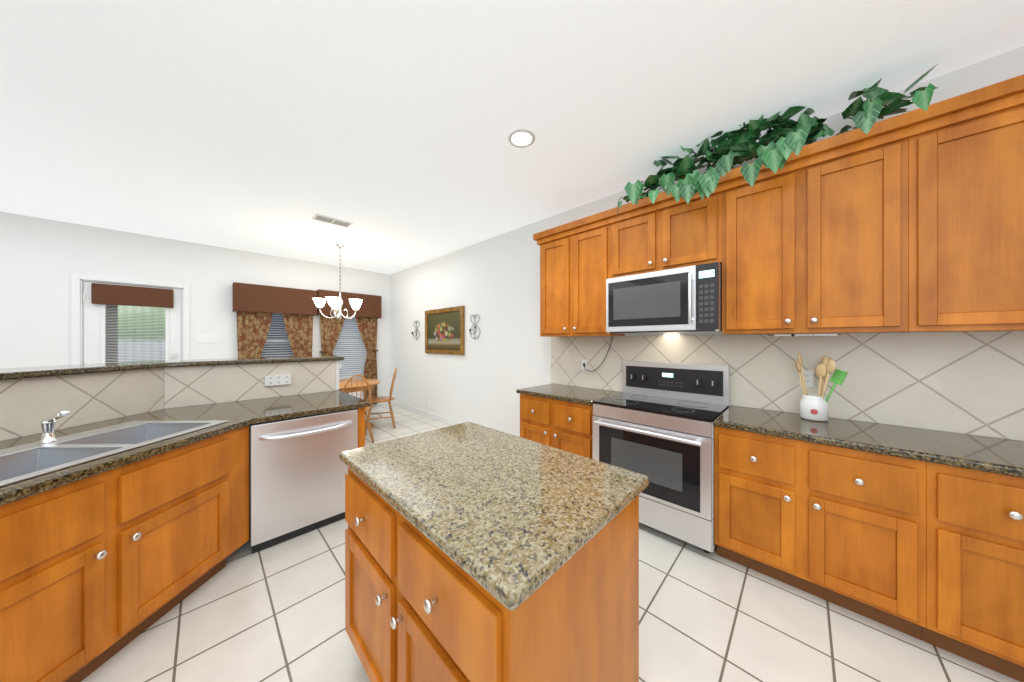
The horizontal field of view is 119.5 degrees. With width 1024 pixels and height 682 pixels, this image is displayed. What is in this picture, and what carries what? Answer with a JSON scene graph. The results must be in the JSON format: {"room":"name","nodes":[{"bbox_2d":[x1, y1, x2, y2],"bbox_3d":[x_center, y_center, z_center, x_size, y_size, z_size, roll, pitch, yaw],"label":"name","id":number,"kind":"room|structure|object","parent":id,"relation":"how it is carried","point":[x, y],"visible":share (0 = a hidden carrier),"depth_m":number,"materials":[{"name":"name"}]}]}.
{"room":"kitchen","nodes":[
{"label":"kitchen","id":0,"kind":"room"},
{"bbox_2d":[3,368,160,440],"bbox_3d":[-2.645,0.815,1.213,1.380,1.230,1.505,0,0,44],"label":"wall","id":1,"kind":"structure","parent":0,"point":[152,368],"depth_m":1.81,"materials":[{"name":"white paint"}]},
{"bbox_2d":[0,361,335,440],"bbox_3d":[-2.206,0.355,1.668,1.406,0.308,2.554,0,0,44],"label":"backsplash","id":2,"kind":"structure","parent":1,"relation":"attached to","point":[27,405],"depth_m":2.09,"materials":[{"name":"tile"}]},
{"bbox_2d":[265,374,290,385],"bbox_3d":[-2.129,0.355,2.719,0.027,0.090,0.190,0,0,44],"label":"outlet","id":3,"kind":"object","parent":2,"relation":"attached to","point":[272,380],"visible":1,"depth_m":2.70,"materials":[{"name":"white plastic"}]},
{"bbox_2d":[0,355,343,379],"bbox_3d":[-2.384,0.178,1.719,1.786,0.037,2.868,0,0,44],"label":"bar","id":4,"kind":"object","parent":1,"relation":"on","point":[25,372],"visible":1,"depth_m":2.08,"materials":[{"name":"stone"}]},
{"bbox_2d":[0,212,390,398],"bbox_3d":[-5.505,-0.040,4.059,0.150,2.940,7.720,0,0,44],"label":"wall","id":5,"kind":"structure","parent":0,"point":[42,260],"depth_m":4.15,"materials":[{"name":"white paint"}]},
{"bbox_2d":[71,273,189,364],"bbox_3d":[-5.324,0.282,4.231,0.168,2.295,1.030,0,0,44],"label":"door frame","id":6,"kind":"structure","parent":5,"relation":"attached to","point":[76,320],"depth_m":3.93,"materials":[{"name":"white wood"}]},
{"bbox_2d":[83,281,181,363],"bbox_3d":[-5.288,0.319,4.195,0.099,2.198,0.863,0,0,44],"label":"back door","id":7,"kind":"structure","parent":5,"relation":"in","point":[94,333],"depth_m":3.99,"materials":[{"name":"white wood"}]},
{"bbox_2d":[91,283,173,307],"bbox_3d":[-5.267,-0.625,4.168,0.051,0.270,0.710,0,0,44],"label":"valance","id":8,"kind":"object","parent":7,"relation":"attached to","point":[108,294],"visible":0.98,"depth_m":4.13,"materials":[{"name":"fabric"}]},
{"bbox_2d":[106,305,164,362],"bbox_3d":[-5.304,-0.095,4.218,0.040,0.988,0.522,0,0,44],"label":"door blinds","id":9,"kind":"object","parent":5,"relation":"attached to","point":[135,336],"visible":0.69,"depth_m":4.21,"materials":[{"name":"white plastic"}]},
{"bbox_2d":[232,282,316,315],"bbox_3d":[-4.112,-0.710,5.236,0.199,0.460,1.150,0,0,44],"label":"window valance","id":10,"kind":"object","parent":5,"relation":"attached to","point":[246,297],"visible":0.98,"depth_m":5.11,"materials":[{"name":"fabric"}]},
{"bbox_2d":[236,311,312,357],"bbox_3d":[-4.112,0.245,5.236,0.124,2.250,1.071,0,0,44],"label":"curtains","id":11,"kind":"object","parent":10,"relation":"hanging from","point":[252,330],"visible":0.35,"depth_m":5.10,"materials":[{"name":"fabric"}]},
{"bbox_2d":[262,313,291,355],"bbox_3d":[-4.209,-0.021,5.337,0.046,1.410,0.824,0,0,44],"label":"window blinds","id":12,"kind":"object","parent":5,"relation":"attached to","point":[277,341],"visible":0.23,"depth_m":5.34,"materials":[{"name":"white plastic"}]},
{"bbox_2d":[316,289,381,318],"bbox_3d":[-3.288,-0.730,6.080,0.199,0.480,1.170,0,0,44],"label":"window valance","id":13,"kind":"object","parent":5,"relation":"attached to","point":[371,306],"visible":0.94,"depth_m":6.04,"materials":[{"name":"fabric"}]},
{"bbox_2d":[319,315,377,404],"bbox_3d":[-3.288,0.230,6.080,0.124,2.280,1.091,0,0,44],"label":"curtains","id":14,"kind":"object","parent":13,"relation":"hanging from","point":[330,329],"visible":0.52,"depth_m":6.26,"materials":[{"name":"fabric"}]},
{"bbox_2d":[338,340,362,377],"bbox_3d":[-3.375,0.012,6.199,0.160,1.480,0.900,0,0,44],"label":"window","id":15,"kind":"structure","parent":5,"relation":"in","point":[350,375],"depth_m":6.21,"materials":[{"name":"white"}]},
{"bbox_2d":[369,402,388,406],"bbox_3d":[-3.836,1.380,5.651,0.014,0.100,3.071,0,0,44],"label":"baseboard","id":16,"kind":"structure","parent":5,"relation":"attached to","point":[384,403],"depth_m":6.59,"materials":[{"name":"white"}]},
{"bbox_2d":[165,360,334,408],"bbox_3d":[-2.299,0.815,2.692,0.150,1.230,1.219,0,0,44],"label":"wall","id":17,"kind":"structure","parent":0,"point":[176,407],"depth_m":2.55,"materials":[{"name":"beige tile"}]},
{"bbox_2d":[335,360,341,390],"bbox_3d":[-1.850,0.815,3.151,0.190,1.230,0.064,0,0,44],"label":"trim","id":18,"kind":"structure","parent":17,"relation":"attached to","point":[338,364],"depth_m":3.07,"materials":[{"name":"white wood"}]},
{"bbox_2d":[0,0,1023,273],"bbox_3d":[-2.054,-1.570,0.831,9.700,0.120,7.920,0,0,44],"label":"ceiling","id":19,"kind":"structure","parent":0,"point":[386,128],"depth_m":1.85,"materials":[{"name":"white paint"}]},
{"bbox_2d":[312,213,352,227],"bbox_3d":[-2.245,-1.503,3.742,0.200,0.012,0.400,0,0,44],"label":"ceiling vent","id":20,"kind":"object","parent":19,"relation":"in","point":[329,220],"visible":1,"depth_m":3.72,"materials":[{"name":"white metal"}]},
{"bbox_2d":[312,244,361,318],"bbox_3d":[-2.721,-0.924,4.709,0.684,1.169,0.710,0,0,44],"label":"chandelier","id":21,"kind":"object","parent":19,"relation":"hanging from","point":[335,303],"visible":1,"depth_m":4.62,"materials":[{"name":"silver metal"}]},
{"bbox_2d":[508,129,534,147],"bbox_3d":[0.072,-1.505,2.221,0.204,0.009,0.204,0,0,44],"label":"recessed light","id":22,"kind":"object","parent":19,"relation":"in","point":[522,138],"visible":1,"depth_m":2.21,"materials":[{"name":"white"}]},
{"bbox_2d":[81,404,1019,681],"bbox_3d":[-2.054,1.490,0.831,9.700,0.120,7.920,0,0,44],"label":"floor","id":23,"kind":"structure","parent":0,"point":[267,614],"depth_m":1.47,"materials":[{"name":"tile"}]},
{"bbox_2d":[0,425,248,681],"bbox_3d":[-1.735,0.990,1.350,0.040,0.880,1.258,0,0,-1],"label":"base cabinet","id":24,"kind":"object","parent":23,"relation":"on","point":[98,570],"visible":0.94,"depth_m":1.27,"materials":[{"name":"brown wood"}]},
{"bbox_2d":[0,390,369,505],"bbox_3d":[-1.967,0.530,1.512,1.964,0.040,2.513,0,0,44],"label":"countertop","id":25,"kind":"structure","parent":24,"relation":"on","point":[238,414],"depth_m":1.89,"materials":[{"name":"stone"}]},
{"bbox_2d":[38,411,69,443],"bbox_3d":[-2.268,0.424,1.482,0.127,0.155,0.056,0,0,-1],"label":"faucet","id":26,"kind":"object","parent":25,"relation":"on","point":[47,424],"visible":1,"depth_m":1.47,"materials":[{"name":"silver metal"}]},
{"bbox_2d":[0,420,227,486],"bbox_3d":[-2.078,0.601,1.435,0.580,0.198,0.900,0,0,-1],"label":"sink","id":27,"kind":"object","parent":25,"relation":"in","point":[25,462],"visible":0.46,"depth_m":1.42,"materials":[{"name":"silver metal"}]},
{"bbox_2d":[249,408,357,553],"bbox_3d":[-1.694,0.993,2.403,0.679,0.874,0.665,0,0,44],"label":"dishwasher","id":28,"kind":"object","parent":23,"relation":"on","point":[298,469],"visible":0.73,"depth_m":2.15,"materials":[{"name":"silver metal"}]},
{"bbox_2d":[342,374,373,442],"bbox_3d":[-2.240,0.943,4.223,0.446,0.980,0.490,0,0,-39],"label":"chair","id":29,"kind":"object","parent":23,"relation":"on","point":[366,415],"visible":0.48,"depth_m":4.19,"materials":[{"name":"brown wood"}]},
{"bbox_2d":[339,379,380,426],"bbox_3d":[-2.689,1.048,4.790,1.060,0.760,1.060,0,0,44],"label":"dining table","id":30,"kind":"object","parent":23,"relation":"on","point":[358,384],"visible":0.33,"depth_m":4.69,"materials":[{"name":"brown wood"}]},
{"bbox_2d":[357,407,364,447],"bbox_3d":[-1.545,0.990,2.767,0.816,0.880,0.057,0,0,44],"label":"base cabinet","id":31,"kind":"object","parent":23,"relation":"on","point":[361,427],"depth_m":2.48,"materials":[{"name":"brown wood"}]},
{"bbox_2d":[366,368,396,430],"bbox_3d":[-2.188,0.943,5.008,0.490,0.980,0.446,0,0,-23],"label":"chair","id":32,"kind":"object","parent":23,"relation":"on","point":[382,399],"visible":0.85,"depth_m":4.91,"materials":[{"name":"brown wood"}]},
{"bbox_2d":[345,468,638,681],"bbox_3d":[-0.157,0.990,1.232,1.055,0.880,0.745,0,0,44],"label":"kitchen island","id":33,"kind":"object","parent":23,"relation":"on","point":[420,606],"visible":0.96,"depth_m":0.90,"materials":[{"name":"brown wood"}]},
{"bbox_2d":[339,421,648,610],"bbox_3d":[-0.137,0.530,1.252,1.115,0.040,0.750,0,0,44],"label":"island countertop","id":34,"kind":"structure","parent":33,"relation":"on","point":[510,522],"depth_m":0.99,"materials":[{"name":"stone"}]},
{"bbox_2d":[520,394,593,458],"bbox_3d":[0.596,0.990,3.056,0.866,0.880,0.627,0,0,44],"label":"base cabinet","id":35,"kind":"object","parent":23,"relation":"on","point":[563,425],"depth_m":2.78,"materials":[{"name":"brown wood"}]},
{"bbox_2d":[593,361,728,552],"bbox_3d":[1.179,0.812,2.418,0.852,1.235,0.698,0,0,44],"label":"range","id":36,"kind":"object","parent":23,"relation":"on","point":[653,421],"visible":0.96,"depth_m":2.20,"materials":[{"name":"silver metal"}]},
{"bbox_2d":[714,426,935,645],"bbox_3d":[1.815,0.990,1.866,0.820,0.880,0.627,0,0,44],"label":"base cabinet","id":37,"kind":"object","parent":23,"relation":"on","point":[930,553],"depth_m":1.57,"materials":[{"name":"brown wood"}]},
{"bbox_2d":[516,383,1023,477],"bbox_3d":[1.776,0.530,1.898,4.230,0.040,0.637,0,0,44],"label":"countertop","id":38,"kind":"structure","parent":37,"relation":"on","point":[991,454],"depth_m":1.61,"materials":[{"name":"stone"}]},
{"bbox_2d":[795,353,847,421],"bbox_3d":[1.977,0.293,1.916,0.235,0.432,0.153,0,0,44],"label":"utensil crock","id":39,"kind":"object","parent":38,"relation":"on","point":[814,407],"visible":1,"depth_m":1.89,"materials":[{"name":"white ceramic"}]},
{"bbox_2d":[936,463,1023,681],"bbox_3d":[2.402,0.990,1.294,0.819,0.880,0.627,0,0,44],"label":"base cabinet","id":40,"kind":"object","parent":23,"relation":"on","point":[980,514],"depth_m":1.27,"materials":[{"name":"brown wood"}]},
{"bbox_2d":[391,46,1023,440],"bbox_3d":[0.625,-0.040,3.575,9.700,2.940,0.150,0,0,44],"label":"wall","id":41,"kind":"structure","parent":0,"point":[493,284],"depth_m":4.36,"materials":[{"name":"white paint"}]},
{"bbox_2d":[411,321,419,339],"bbox_3d":[-1.925,-0.210,5.866,0.256,0.387,0.130,0,0,44],"label":"sconce","id":42,"kind":"object","parent":41,"relation":"attached to","point":[416,333],"visible":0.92,"depth_m":5.90,"materials":[{"name":"grey metal"}]},
{"bbox_2d":[390,400,461,424],"bbox_3d":[-1.170,1.380,5.208,4.450,0.100,0.018,0,0,44],"label":"baseboard","id":43,"kind":"structure","parent":41,"relation":"attached to","point":[449,421],"depth_m":5.64,"materials":[{"name":"white wood"}]},
{"bbox_2d":[425,306,464,354],"bbox_3d":[-1.205,-0.170,5.227,1.196,0.800,0.040,0,0,44],"label":"picture frame","id":44,"kind":"object","parent":41,"relation":"attached to","point":[444,330],"visible":1,"depth_m":5.16,"materials":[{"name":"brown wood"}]},
{"bbox_2d":[469,314,479,338],"bbox_3d":[-0.613,-0.220,4.586,0.256,0.387,0.130,0,0,44],"label":"sconce","id":45,"kind":"object","parent":41,"relation":"attached to","point":[475,326],"visible":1,"depth_m":4.59,"materials":[{"name":"grey metal"}]},
{"bbox_2d":[537,218,624,336],"bbox_3d":[0.713,-0.578,3.144,0.830,1.055,0.337,0,0,44],"label":"upper cabinet","id":46,"kind":"object","parent":41,"relation":"attached to","point":[574,264],"depth_m":2.98,"materials":[{"name":"brown wood"}]},
{"bbox_2d":[609,182,724,278],"bbox_3d":[1.314,-0.838,2.557,0.850,0.535,0.337,0,0,44],"label":"upper cabinet","id":47,"kind":"object","parent":41,"relation":"attached to","point":[671,234],"depth_m":2.38,"materials":[{"name":"brown wood"}]},
{"bbox_2d":[606,262,721,333],"bbox_3d":[1.271,-0.312,2.512,0.838,0.485,0.463,0,0,44],"label":"microwave","id":48,"kind":"object","parent":47,"relation":"attached to","point":[687,299],"visible":0.98,"depth_m":2.32,"materials":[{"name":"silver metal"}]},
{"bbox_2d":[617,64,937,214],"bbox_3d":[1.583,-1.303,2.076,1.687,0.710,0.571,0,0,44],"label":"ivy garland","id":49,"kind":"object","parent":47,"relation":"on","point":[786,134],"visible":0.92,"depth_m":1.98,"materials":[{"name":"green plant"}]},
{"bbox_2d":[551,331,1023,440],"bbox_3d":[1.991,0.229,2.126,4.240,0.560,0.010,0,0,44],"label":"backsplash","id":50,"kind":"structure","parent":41,"relation":"attached to","point":[971,383],"depth_m":1.88,"materials":[{"name":"tile"}]},
{"bbox_2d":[582,359,587,369],"bbox_3d":[0.797,0.260,3.278,0.072,0.116,0.007,0,0,44],"label":"outlet","id":51,"kind":"object","parent":50,"relation":"attached to","point":[585,361],"visible":0.98,"depth_m":3.27,"materials":[{"name":"white plastic"}]},
{"bbox_2d":[583,337,612,371],"bbox_3d":[0.897,0.141,3.151,0.346,0.373,0.039,0,0,44],"label":"power cord","id":52,"kind":"object","parent":51,"relation":"attached to","point":[603,360],"visible":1,"depth_m":3.11,"materials":[{"name":"black plastic"}]},
{"bbox_2d":[799,370,813,386],"bbox_3d":[2.039,0.260,2.066,0.072,0.116,0.007,0,0,44],"label":"outlet","id":53,"kind":"object","parent":50,"relation":"attached to","point":[809,377],"visible":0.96,"depth_m":2.06,"materials":[{"name":"white plastic"}]},
{"bbox_2d":[719,126,912,334],"bbox_3d":[1.912,-0.578,1.974,0.820,1.055,0.337,0,0,44],"label":"upper cabinet","id":54,"kind":"object","parent":41,"relation":"attached to","point":[911,221],"depth_m":1.78,"materials":[{"name":"brown wood"}]},
{"bbox_2d":[772,334,840,335],"bbox_3d":[1.890,-0.038,1.944,0.344,0.014,0.102,0,0,44],"label":"lights","id":55,"kind":"object","parent":54,"relation":"attached to","point":[805,334],"visible":1,"depth_m":1.90,"materials":[{"name":"white plastic"}]},
{"bbox_2d":[913,90,1023,332],"bbox_3d":[2.499,-0.578,1.402,0.820,1.055,0.337,0,0,44],"label":"upper cabinet","id":56,"kind":"object","parent":41,"relation":"attached to","point":[968,165],"depth_m":1.45,"materials":[{"name":"brown wood"}]},
{"label":"outside","id":57,"kind":"structure","parent":0,"visible":0},
{"bbox_2d":[106,305,117,361],"bbox_3d":[-5.908,-0.170,4.398,0.120,3.200,0.114,0,0,44],"label":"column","id":58,"kind":"structure","parent":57,"point":[110,322],"depth_m":4.37,"materials":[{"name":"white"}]},
{"bbox_2d":[118,305,164,361],"bbox_3d":[-6.433,-0.170,4.447,0.020,3.200,2.580,0,0,44],"label":"yard","id":59,"kind":"structure","parent":57,"point":[126,335],"depth_m":4.84,"materials":[{"name":"green plant"}]},
{"bbox_2d":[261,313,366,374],"bbox_3d":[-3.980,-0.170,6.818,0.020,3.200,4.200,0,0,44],"label":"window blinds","id":60,"kind":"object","parent":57,"point":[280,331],"depth_m":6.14,"materials":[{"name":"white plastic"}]}
]}

